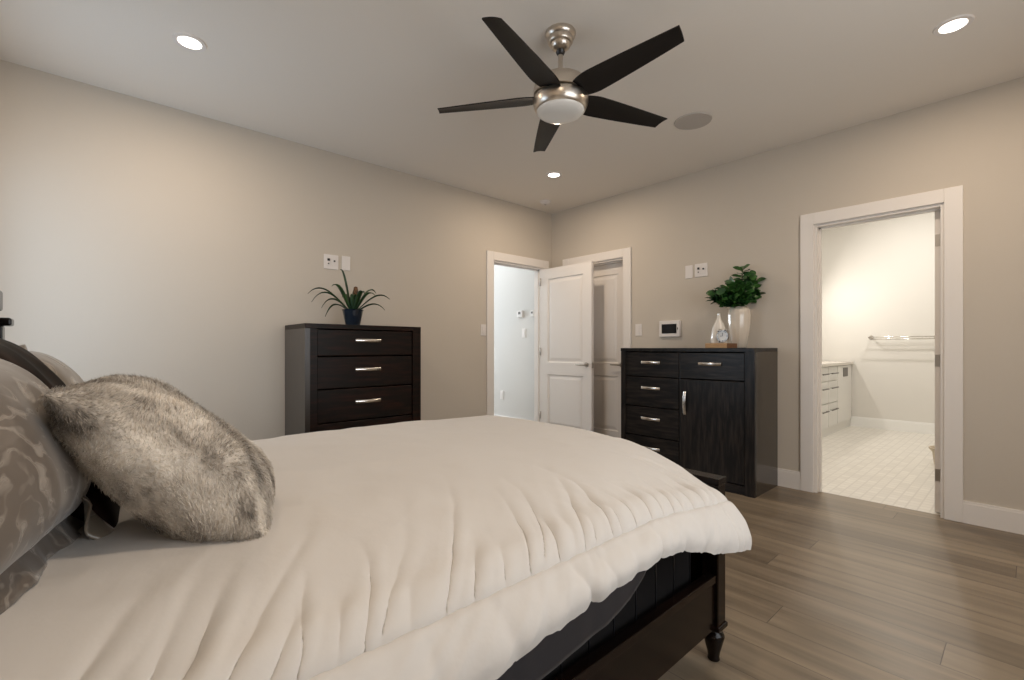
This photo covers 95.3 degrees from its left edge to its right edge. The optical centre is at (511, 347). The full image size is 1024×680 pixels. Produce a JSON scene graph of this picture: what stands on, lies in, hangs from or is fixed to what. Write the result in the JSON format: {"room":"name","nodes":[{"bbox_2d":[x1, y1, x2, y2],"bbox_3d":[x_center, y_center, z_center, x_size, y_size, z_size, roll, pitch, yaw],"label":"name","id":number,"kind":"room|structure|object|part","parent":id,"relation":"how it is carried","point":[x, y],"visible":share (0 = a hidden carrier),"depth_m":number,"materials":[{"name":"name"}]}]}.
{"room":"bedroom","nodes":[
{"label":"bedroom","id":0,"kind":"room"},
{"bbox_2d":[0,60,551,440],"bbox_3d":[-1.287,-0.255,4.151,4.889,2.740,0.120,0,0,-42],"label":"wall","id":1,"kind":"structure","parent":0,"point":[177,247],"depth_m":3.31,"materials":[{"name":"beige paint"}]},
{"bbox_2d":[324,254,337,269],"bbox_3d":[-1.496,-0.714,3.870,0.120,0.120,0.016,0,0,-42],"label":"outlet","id":2,"kind":"object","parent":1,"relation":"attached to","point":[330,261],"visible":1,"depth_m":3.87,"materials":[{"name":"white plastic"}]},
{"bbox_2d":[342,256,349,270],"bbox_3d":[-1.406,-0.717,3.958,0.072,0.120,0.008,0,0,-42],"label":"wall plate","id":3,"kind":"object","parent":1,"relation":"attached to","point":[345,259],"visible":0.91,"depth_m":3.96,"materials":[{"name":"white plastic"}]},
{"bbox_2d":[481,324,485,335],"bbox_3d":[-0.302,-0.191,4.951,0.072,0.120,0.010,0,0,-42],"label":"light switch","id":4,"kind":"object","parent":1,"relation":"attached to","point":[483,326],"visible":1,"depth_m":4.95,"materials":[{"name":"white plastic"}]},
{"bbox_2d":[486,250,548,415],"bbox_3d":[0.084,0.037,5.293,0.950,2.155,0.020,0,0,-42],"label":"trim","id":5,"kind":"structure","parent":1,"relation":"attached to","point":[491,256],"depth_m":5.01,"materials":[{"name":"white paint"}]},
{"bbox_2d":[494,260,542,421],"bbox_3d":[0.037,0.083,5.345,0.770,2.065,0.122,0,0,-42],"label":"door frame","id":6,"kind":"structure","parent":1,"relation":"attached to","point":[536,270],"depth_m":5.58,"materials":[{"name":"white paint"}]},
{"bbox_2d":[540,261,593,431],"bbox_3d":[0.582,0.090,5.242,0.094,2.030,0.770,0,0,-42],"label":"door","id":7,"kind":"structure","parent":1,"relation":"in","point":[566,292],"depth_m":5.23,"materials":[{"name":"white paint"}]},
{"bbox_3d":[0.751,0.180,5.029,0.059,0.054,0.142,0,0,-42],"label":"handle","id":8,"kind":"part","parent":7,"relation":"part of","materials":[{"name":"silver metal"}]},
{"bbox_2d":[0,0,1023,213],"bbox_3d":[0.355,-1.665,2.330,4.889,0.080,5.024,0,0,-42],"label":"ceiling","id":9,"kind":"structure","parent":0,"point":[368,81],"depth_m":2.70,"materials":[{"name":"beige paint"}]},
{"bbox_2d":[172,32,206,51],"bbox_3d":[-1.710,-1.621,2.478,0.156,0.007,0.156,0,0,-42],"label":"recessed light","id":10,"kind":"object","parent":9,"relation":"in","point":[187,41],"visible":1,"depth_m":2.47,"materials":[{"name":"white plastic"}]},
{"bbox_2d":[540,200,550,204],"bbox_3d":[0.369,-1.606,5.179,0.128,0.038,0.128,0,0,-42],"label":"smoke detector","id":11,"kind":"object","parent":9,"relation":"attached to","point":[543,202],"visible":1,"depth_m":5.14,"materials":[{"name":"white plastic"}]},
{"bbox_2d":[546,171,561,177],"bbox_3d":[0.392,-1.621,4.373,0.156,0.007,0.156,0,0,-42],"label":"recessed light","id":12,"kind":"object","parent":9,"relation":"in","point":[554,174],"visible":1,"depth_m":4.36,"materials":[{"name":"white plastic"}]},
{"bbox_2d":[438,17,683,151],"bbox_3d":[0.280,-1.405,2.365,1.290,0.439,1.243,0,0,-42],"label":"ceiling fan","id":13,"kind":"object","parent":9,"relation":"hanging from","point":[561,95],"visible":1,"depth_m":2.30,"materials":[{"name":"black wood"}]},
{"bbox_3d":[-0.130,-1.293,2.485,0.574,0.011,0.143,0,13,11],"label":"blade","id":14,"kind":"part","parent":13,"relation":"part of","materials":[{"name":"black wood"}]},
{"bbox_3d":[0.062,-1.293,2.072,0.143,0.011,0.574,15,7,28],"label":"blade","id":15,"kind":"part","parent":13,"relation":"part of","materials":[{"name":"black wood"}]},
{"bbox_3d":[0.204,-1.293,2.794,0.143,0.011,0.574,-13,2,-7],"label":"blade","id":16,"kind":"part","parent":13,"relation":"part of","materials":[{"name":"black wood"}]},
{"bbox_3d":[0.250,-1.208,2.410,0.246,0.043,0.246,0,0,-42],"label":"lamp shade","id":17,"kind":"part","parent":13,"relation":"part of","materials":[{"name":"white glass"}]},
{"bbox_3d":[0.250,-1.254,2.410,0.286,0.066,0.286,0,0,-42],"label":"lamp shade","id":18,"kind":"part","parent":13,"relation":"part of","materials":[{"name":"white glass"}]},
{"bbox_3d":[0.601,-1.293,2.573,0.574,0.011,0.143,0,-13,-25],"label":"blade","id":19,"kind":"part","parent":13,"relation":"part of","materials":[{"name":"black wood"}]},
{"bbox_3d":[0.513,-1.293,2.126,0.143,0.011,0.574,18,-12,-42],"label":"blade","id":20,"kind":"part","parent":13,"relation":"part of","materials":[{"name":"black wood"}]},
{"bbox_2d":[674,112,711,129],"bbox_3d":[1.295,-1.621,3.342,0.254,0.008,0.254,0,0,-42],"label":"ceiling speaker","id":21,"kind":"object","parent":9,"relation":"attached to","point":[695,120],"visible":1,"depth_m":3.33,"materials":[{"name":"beige plastic"}]},
{"bbox_2d":[932,14,974,35],"bbox_3d":[2.218,-1.621,2.348,0.156,0.007,0.156,0,0,-42],"label":"recessed light","id":22,"kind":"object","parent":9,"relation":"in","point":[955,24],"visible":1,"depth_m":2.34,"materials":[{"name":"white plastic"}]},
{"bbox_2d":[494,265,533,420],"bbox_3d":[-0.589,-0.255,7.148,0.120,2.740,3.396,0,0,-42],"label":"wall","id":23,"kind":"structure","parent":0,"point":[513,287],"depth_m":6.40,"materials":[{"name":"grey paint"}]},
{"bbox_2d":[500,391,503,398],"bbox_3d":[-0.143,0.660,6.557,0.009,0.120,0.072,0,0,-42],"label":"power outlet","id":24,"kind":"object","parent":23,"relation":"attached to","point":[501,392],"visible":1,"depth_m":6.55,"materials":[{"name":"white plastic"}]},
{"bbox_2d":[517,310,523,317],"bbox_3d":[0.110,-0.455,6.260,0.032,0.090,0.110,0,0,-42],"label":"thermostat","id":25,"kind":"object","parent":23,"relation":"attached to","point":[519,313],"visible":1,"depth_m":6.23,"materials":[{"name":"white plastic"}]},
{"bbox_2d":[522,328,525,337],"bbox_3d":[0.157,-0.200,6.223,0.010,0.120,0.072,0,0,-42],"label":"light switch","id":26,"kind":"object","parent":23,"relation":"attached to","point":[524,329],"visible":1,"depth_m":6.22,"materials":[{"name":"white plastic"}]},
{"bbox_2d":[552,77,1023,510],"bbox_3d":[2.166,-0.255,3.882,0.120,2.740,4.904,0,0,-42],"label":"wall","id":27,"kind":"structure","parent":0,"point":[748,210],"depth_m":3.52,"materials":[{"name":"beige paint"}]},
{"bbox_2d":[563,247,630,347],"bbox_3d":[0.915,0.037,5.165,0.020,2.155,0.935,0,0,-42],"label":"trim","id":28,"kind":"structure","parent":27,"relation":"attached to","point":[625,253],"depth_m":4.87,"materials":[{"name":"white paint"}]},
{"bbox_2d":[594,258,622,266],"bbox_3d":[0.967,0.083,5.212,0.122,2.065,0.755,0,0,-42],"label":"door frame","id":29,"kind":"structure","parent":27,"relation":"attached to","point":[618,260],"depth_m":5.08,"materials":[{"name":"white paint"}]},
{"bbox_2d":[594,262,622,437],"bbox_3d":[0.975,0.090,5.219,0.094,2.030,0.715,0,0,-42],"label":"door","id":30,"kind":"structure","parent":27,"relation":"in","point":[608,279],"depth_m":5.14,"materials":[{"name":"white paint"}]},
{"bbox_2d":[635,324,641,335],"bbox_3d":[1.289,-0.185,4.758,0.010,0.120,0.075,0,0,-42],"label":"light switch","id":31,"kind":"object","parent":27,"relation":"attached to","point":[638,327],"visible":1,"depth_m":4.75,"materials":[{"name":"white plastic"}]},
{"bbox_2d":[659,320,680,336],"bbox_3d":[1.518,-0.185,4.493,0.025,0.156,0.220,0,0,-42],"label":"control panel","id":32,"kind":"object","parent":27,"relation":"attached to","point":[666,328],"visible":1,"depth_m":4.48,"materials":[{"name":"white plastic"}]},
{"bbox_2d":[685,265,692,278],"bbox_3d":[1.651,-0.710,4.358,0.008,0.120,0.072,0,0,-42],"label":"wall plate","id":33,"kind":"object","parent":27,"relation":"attached to","point":[688,269],"visible":1,"depth_m":4.35,"materials":[{"name":"white plastic"}]},
{"bbox_2d":[695,263,707,276],"bbox_3d":[1.727,-0.713,4.268,0.016,0.120,0.120,0,0,-42],"label":"outlet","id":34,"kind":"object","parent":27,"relation":"attached to","point":[701,269],"visible":1,"depth_m":4.27,"materials":[{"name":"white plastic"}]},
{"bbox_2d":[800,185,962,522],"bbox_3d":[2.627,0.083,3.372,0.122,2.065,0.740,0,0,-42],"label":"door frame","id":35,"kind":"structure","parent":27,"relation":"attached to","point":[818,228],"depth_m":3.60,"materials":[{"name":"white paint"}]},
{"bbox_2d":[778,468,1023,534],"bbox_3d":[2.081,1.045,3.876,0.016,0.140,4.768,0,0,-42],"label":"baseboard","id":36,"kind":"structure","parent":27,"relation":"attached to","point":[979,514],"depth_m":2.90,"materials":[{"name":"white paint"}]},
{"bbox_2d":[935,211,939,511],"bbox_3d":[3.106,0.090,3.394,0.710,2.030,0.098,0,0,-42],"label":"door","id":37,"kind":"structure","parent":27,"relation":"in","point":[937,214],"depth_m":3.15,"materials":[{"name":"white paint"}]},
{"bbox_2d":[658,426,1023,679],"bbox_3d":[1.835,1.140,3.624,8.820,0.050,4.964,0,0,-42],"label":"floor","id":38,"kind":"structure","parent":0,"point":[828,586],"depth_m":2.21,"materials":[{"name":"brown wood"}]},
{"bbox_2d":[285,323,420,435],"bbox_3d":[-1.253,0.470,3.750,0.931,1.290,0.476,0,0,-42],"label":"chest","id":39,"kind":"object","parent":38,"relation":"on","point":[338,376],"visible":0.68,"depth_m":3.53,"materials":[{"name":"brown wood"}]},
{"bbox_3d":[-1.593,0.487,3.458,0.035,1.255,0.455,0,0,-42],"label":"panel","id":40,"kind":"part","parent":39,"relation":"part of","materials":[{"name":"black wood"}]},
{"bbox_2d":[310,269,388,324],"bbox_3d":[-1.288,-0.394,3.708,0.612,0.437,0.255,0,0,-23],"label":"potted plant","id":41,"kind":"object","parent":39,"relation":"on","point":[352,315],"visible":0.96,"depth_m":3.66,"materials":[{"name":"green plant"}]},
{"bbox_3d":[-1.264,-0.239,3.708,0.168,0.128,0.168,0,0,-42],"label":"pot","id":42,"kind":"part","parent":41,"relation":"part of","materials":[{"name":"blue ceramic"}]},
{"bbox_3d":[-1.259,-0.158,3.757,0.931,0.035,0.458,0,0,-42],"label":"panel","id":43,"kind":"part","parent":39,"relation":"part of","materials":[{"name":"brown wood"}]},
{"bbox_3d":[-1.407,0.477,3.924,0.866,1.235,0.012,0,0,-42],"label":"panel","id":44,"kind":"part","parent":39,"relation":"part of","materials":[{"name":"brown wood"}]},
{"bbox_3d":[-1.117,0.670,3.607,0.765,0.238,0.022,0,0,-42],"label":"drawer","id":45,"kind":"part","parent":39,"relation":"part of","materials":[{"name":"brown wood"}]},
{"bbox_3d":[-1.117,0.424,3.607,0.765,0.238,0.022,0,0,-42],"label":"drawer","id":46,"kind":"part","parent":39,"relation":"part of","materials":[{"name":"brown wood"}]},
{"bbox_3d":[-1.117,0.181,3.607,0.765,0.232,0.022,0,0,-42],"label":"drawer","id":47,"kind":"part","parent":39,"relation":"part of","materials":[{"name":"brown wood"}]},
{"bbox_3d":[-1.117,-0.039,3.607,0.765,0.192,0.022,0,0,-42],"label":"drawer","id":48,"kind":"part","parent":39,"relation":"part of","materials":[{"name":"brown wood"}]},
{"bbox_3d":[-1.101,0.406,3.587,0.205,0.025,0.030,0,0,-42],"label":"handle","id":49,"kind":"part","parent":39,"relation":"part of","materials":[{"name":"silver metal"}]},
{"bbox_3d":[-1.101,0.163,3.587,0.205,0.025,0.030,0,0,-42],"label":"handle","id":50,"kind":"part","parent":39,"relation":"part of","materials":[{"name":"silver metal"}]},
{"bbox_3d":[-1.101,-0.057,3.587,0.205,0.025,0.030,0,0,-42],"label":"handle","id":51,"kind":"part","parent":39,"relation":"part of","materials":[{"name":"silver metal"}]},
{"bbox_3d":[-0.925,0.487,4.060,0.030,1.255,0.455,0,0,-42],"label":"panel","id":52,"kind":"part","parent":39,"relation":"part of","materials":[{"name":"brown wood"}]},
{"bbox_2d":[0,291,727,679],"bbox_3d":[-0.479,0.472,1.548,2.032,1.285,1.496,0,0,-42],"label":"bed","id":53,"kind":"object","parent":38,"relation":"on","point":[646,649],"visible":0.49,"depth_m":1.45,"materials":[{"name":"brown wood"}]},
{"bbox_3d":[-1.186,-0.140,0.923,0.135,0.060,1.160,0,0,-42],"label":"crest rail","id":54,"kind":"part","parent":53,"relation":"part of","materials":[{"name":"wood"}]},
{"bbox_3d":[-1.657,0.464,1.441,0.120,1.067,0.060,0,0,-42],"label":"post","id":55,"kind":"part","parent":53,"relation":"part of","materials":[{"name":"brown wood"}]},
{"bbox_2d":[0,415,751,679],"bbox_3d":[-0.406,0.546,1.542,1.767,0.432,1.692,0,0,-42],"label":"comforter","id":56,"kind":"object","parent":53,"relation":"on","point":[442,549],"visible":0.87,"depth_m":0.85,"materials":[{"name":"white fabric"}]},
{"bbox_2d":[0,359,91,614],"bbox_3d":[-0.852,0.170,0.713,0.277,0.395,0.610,0,0,-28],"label":"pillow sham","id":57,"kind":"object","parent":56,"relation":"on","point":[41,485],"visible":0.74,"depth_m":0.70,"materials":[{"name":"grey fabric"}]},
{"bbox_2d":[18,344,83,387],"bbox_3d":[-1.309,0.192,1.325,0.253,0.407,0.553,0,0,-33],"label":"pillow sham","id":58,"kind":"object","parent":56,"relation":"on","point":[63,371],"visible":0.1,"depth_m":1.28,"materials":[{"name":"beige fabric"}]},
{"bbox_2d":[0,339,120,539],"bbox_3d":[-1.023,0.170,1.017,0.289,0.468,0.585,0,0,-43],"label":"pillow","id":59,"kind":"object","parent":56,"relation":"on","point":[100,514],"visible":0.23,"depth_m":0.90,"materials":[{"name":"grey fabric"}]},
{"bbox_2d":[37,373,275,544],"bbox_3d":[-0.683,0.227,0.947,0.371,0.361,0.375,0,0,-28],"label":"fur pillow","id":60,"kind":"object","parent":56,"relation":"on","point":[171,463],"visible":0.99,"depth_m":0.82,"materials":[{"name":"grey fur"}]},
{"bbox_2d":[497,570,645,679],"bbox_3d":[-0.124,0.589,0.900,1.400,0.333,0.097,0,0,-42],"label":"sheet","id":61,"kind":"object","parent":53,"relation":"on","point":[555,648],"visible":0.12,"depth_m":1.07,"materials":[{"name":"black fabric"}]},
{"bbox_2d":[541,551,690,679],"bbox_3d":[-0.471,0.764,1.553,1.770,0.209,1.342,0,0,-42],"label":"box spring","id":62,"kind":"object","parent":53,"relation":"attached to","point":[669,575],"visible":0.06,"depth_m":1.46,"materials":[{"name":"black fabric"}]},
{"bbox_3d":[0.004,0.893,1.019,1.890,0.193,0.036,0,0,-42],"label":"rail","id":63,"kind":"part","parent":53,"relation":"part of","materials":[{"name":"brown wood"}]},
{"bbox_3d":[0.248,0.729,2.203,0.052,0.492,1.380,0,0,-42],"label":"footboard","id":64,"kind":"part","parent":53,"relation":"part of","materials":[{"name":"brown wood"}]},
{"bbox_3d":[0.248,0.471,2.203,0.064,0.023,1.484,0,0,-42],"label":"cap rail","id":65,"kind":"part","parent":53,"relation":"part of","materials":[{"name":"brown wood"}]},
{"bbox_3d":[0.724,1.056,1.676,0.074,0.118,0.074,0,0,-42],"label":"leg","id":66,"kind":"part","parent":53,"relation":"part of","materials":[{"name":"brown wood"}]},
{"bbox_3d":[0.724,0.740,1.676,0.072,0.514,0.072,0,0,-42],"label":"post","id":67,"kind":"part","parent":53,"relation":"part of","materials":[{"name":"brown wood"}]},
{"bbox_2d":[621,348,777,497],"bbox_3d":[1.571,0.557,4.049,0.494,1.115,1.177,0,0,-42],"label":"dresser","id":68,"kind":"object","parent":38,"relation":"on","point":[708,410],"visible":0.91,"depth_m":3.75,"materials":[{"name":"black wood"}]},
{"bbox_3d":[1.203,0.573,4.476,0.468,1.085,0.050,0,0,-42],"label":"panel","id":69,"kind":"part","parent":68,"relation":"part of","materials":[{"name":"grey wood"}]},
{"bbox_3d":[1.213,0.882,4.099,0.030,0.025,0.185,0,0,-42],"label":"handle","id":70,"kind":"part","parent":68,"relation":"part of","materials":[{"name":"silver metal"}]},
{"bbox_3d":[1.213,0.623,4.099,0.030,0.025,0.185,0,0,-42],"label":"handle","id":71,"kind":"part","parent":68,"relation":"part of","materials":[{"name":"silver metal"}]},
{"bbox_3d":[1.213,0.352,4.099,0.030,0.025,0.185,0,0,-42],"label":"handle","id":72,"kind":"part","parent":68,"relation":"part of","materials":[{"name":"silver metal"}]},
{"bbox_3d":[1.213,0.127,4.099,0.030,0.025,0.185,0,0,-42],"label":"handle","id":73,"kind":"part","parent":68,"relation":"part of","materials":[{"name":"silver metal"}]},
{"bbox_3d":[1.232,0.912,4.117,0.022,0.249,0.517,0,0,-42],"label":"drawer","id":74,"kind":"part","parent":68,"relation":"part of","materials":[{"name":"grey wood"}]},
{"bbox_3d":[1.232,0.653,4.117,0.022,0.254,0.517,0,0,-42],"label":"drawer","id":75,"kind":"part","parent":68,"relation":"part of","materials":[{"name":"grey wood"}]},
{"bbox_3d":[1.232,0.389,4.117,0.022,0.259,0.517,0,0,-42],"label":"drawer","id":76,"kind":"part","parent":68,"relation":"part of","materials":[{"name":"grey wood"}]},
{"bbox_3d":[1.232,0.145,4.117,0.022,0.212,0.517,0,0,-42],"label":"drawer","id":77,"kind":"part","parent":68,"relation":"part of","materials":[{"name":"grey wood"}]},
{"bbox_3d":[1.427,0.455,3.862,0.030,0.190,0.025,0,0,-42],"label":"handle","id":78,"kind":"part","parent":68,"relation":"part of","materials":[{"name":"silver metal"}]},
{"bbox_3d":[1.756,0.562,4.203,0.012,1.065,1.097,0,0,-42],"label":"panel","id":79,"kind":"part","parent":68,"relation":"part of","materials":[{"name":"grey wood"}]},
{"bbox_3d":[1.578,0.015,4.055,0.474,0.030,1.177,0,0,-42],"label":"panel","id":80,"kind":"part","parent":68,"relation":"part of","materials":[{"name":"grey wood"}]},
{"bbox_3d":[1.566,0.127,3.708,0.030,0.025,0.185,0,0,-42],"label":"handle","id":81,"kind":"part","parent":68,"relation":"part of","materials":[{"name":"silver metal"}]},
{"bbox_3d":[1.588,0.145,3.721,0.022,0.212,0.515,0,0,-42],"label":"drawer","id":82,"kind":"part","parent":68,"relation":"part of","materials":[{"name":"grey wood"}]},
{"bbox_3d":[1.588,0.648,3.721,0.022,0.778,0.515,0,0,-42],"label":"door","id":83,"kind":"part","parent":68,"relation":"part of","materials":[{"name":"grey wood"}]},
{"bbox_2d":[705,343,736,347],"bbox_3d":[1.712,-0.019,3.824,0.185,0.038,0.180,0,0,-42],"label":"wooden riser","id":84,"kind":"object","parent":68,"relation":"on","point":[707,345],"visible":0.96,"depth_m":3.76,"materials":[{"name":"brown wood"}]},
{"bbox_2d":[711,313,727,342],"bbox_3d":[1.708,-0.162,3.854,0.130,0.248,0.130,0,0,-42],"label":"bottle vase","id":85,"kind":"object","parent":84,"relation":"on","point":[719,324],"visible":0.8,"depth_m":3.83,"materials":[{"name":"beige ceramic"}]},
{"bbox_2d":[717,329,728,342],"bbox_3d":[1.694,-0.095,3.753,0.034,0.119,0.092,0,0,-42],"label":"mantel clock","id":86,"kind":"object","parent":84,"relation":"on","point":[722,335],"visible":1,"depth_m":3.74,"materials":[{"name":"silver metal"}]},
{"bbox_2d":[727,306,751,347],"bbox_3d":[1.902,-0.174,3.908,0.183,0.348,0.183,0,0,-42],"label":"vase","id":87,"kind":"object","parent":68,"relation":"on","point":[739,317],"visible":0.84,"depth_m":3.85,"materials":[{"name":"beige ceramic"}]},
{"bbox_2d":[705,264,765,307],"bbox_3d":[1.854,-0.375,3.880,0.493,0.650,0.242,0,0,3],"label":"leafy branches","id":88,"kind":"object","parent":87,"relation":"in","point":[740,292],"visible":0.97,"depth_m":3.85,"materials":[{"name":"green plant"}]},
{"bbox_3d":[1.976,0.573,3.642,0.438,1.085,0.030,0,0,-42],"label":"panel","id":89,"kind":"part","parent":68,"relation":"part of","materials":[{"name":"black wood"}]},
{"bbox_2d":[822,361,853,437],"bbox_3d":[3.944,0.655,6.195,1.975,0.920,0.583,0,0,-42],"label":"bathroom vanity","id":90,"kind":"object","parent":38,"relation":"on","point":[836,375],"visible":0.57,"depth_m":6.13,"materials":[{"name":"white paint"}]},
{"bbox_3d":[3.837,0.853,5.764,0.380,0.295,0.020,0,0,-42],"label":"drawer","id":91,"kind":"part","parent":90,"relation":"part of","materials":[{"name":"white paint"}]},
{"bbox_3d":[3.837,0.560,5.764,0.380,0.270,0.020,0,0,-42],"label":"drawer","id":92,"kind":"part","parent":90,"relation":"part of","materials":[{"name":"white paint"}]},
{"bbox_3d":[3.837,0.328,5.764,0.380,0.175,0.020,0,0,-42],"label":"drawer","id":93,"kind":"part","parent":90,"relation":"part of","materials":[{"name":"white paint"}]},
{"bbox_3d":[4.142,0.853,6.039,0.400,0.295,0.020,0,0,-42],"label":"drawer","id":94,"kind":"part","parent":90,"relation":"part of","materials":[{"name":"white paint"}]},
{"bbox_3d":[4.142,0.560,6.039,0.400,0.270,0.020,0,0,-42],"label":"drawer","id":95,"kind":"part","parent":90,"relation":"part of","materials":[{"name":"white paint"}]},
{"bbox_3d":[4.142,0.328,6.039,0.400,0.175,0.020,0,0,-42],"label":"drawer","id":96,"kind":"part","parent":90,"relation":"part of","materials":[{"name":"white paint"}]},
{"bbox_2d":[822,361,853,366],"bbox_3d":[3.939,0.212,6.199,1.975,0.035,0.570,0,0,-42],"label":"countertop","id":97,"kind":"structure","parent":90,"relation":"on","point":[824,363],"depth_m":6.28,"materials":[{"name":"beige stone"}]},
{"bbox_3d":[4.565,0.620,6.420,0.700,0.760,0.020,0,0,-42],"label":"panel","id":98,"kind":"part","parent":90,"relation":"part of","materials":[{"name":"white paint"}]},
{"bbox_2d":[843,367,847,376],"bbox_3d":[4.588,0.330,6.424,0.220,0.120,0.006,0,0,-42],"label":"power socket","id":99,"kind":"object","parent":90,"relation":"attached to","point":[845,369],"depth_m":6.41,"materials":[{"name":"grey plastic"}]},
{"bbox_2d":[928,446,934,464],"bbox_3d":[4.105,1.032,4.437,0.224,0.165,0.224,0,0,-42],"label":"waste bin","id":100,"kind":"object","parent":38,"relation":"on","point":[932,448],"visible":0.19,"depth_m":4.46,"materials":[{"name":"beige ceramic"}]},
{"bbox_2d":[822,212,934,423],"bbox_3d":[5.586,-0.435,5.961,0.120,3.100,3.370,0,0,-42],"label":"wall","id":101,"kind":"structure","parent":0,"point":[878,277],"depth_m":6.42,"materials":[{"name":"white paint"}]},
{"bbox_2d":[850,416,934,434],"bbox_3d":[5.542,1.045,5.908,0.016,0.140,3.150,0,0,-42],"label":"baseboard","id":102,"kind":"structure","parent":101,"relation":"attached to","point":[896,425],"depth_m":6.32,"materials":[{"name":"white paint"}]},
{"bbox_2d":[868,335,934,339],"bbox_3d":[5.173,-0.144,6.201,0.170,0.063,0.736,0,0,-42],"label":"towel rail","id":103,"kind":"object","parent":101,"relation":"attached to","point":[871,337],"visible":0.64,"depth_m":6.20,"materials":[{"name":"silver metal"}]}
]}

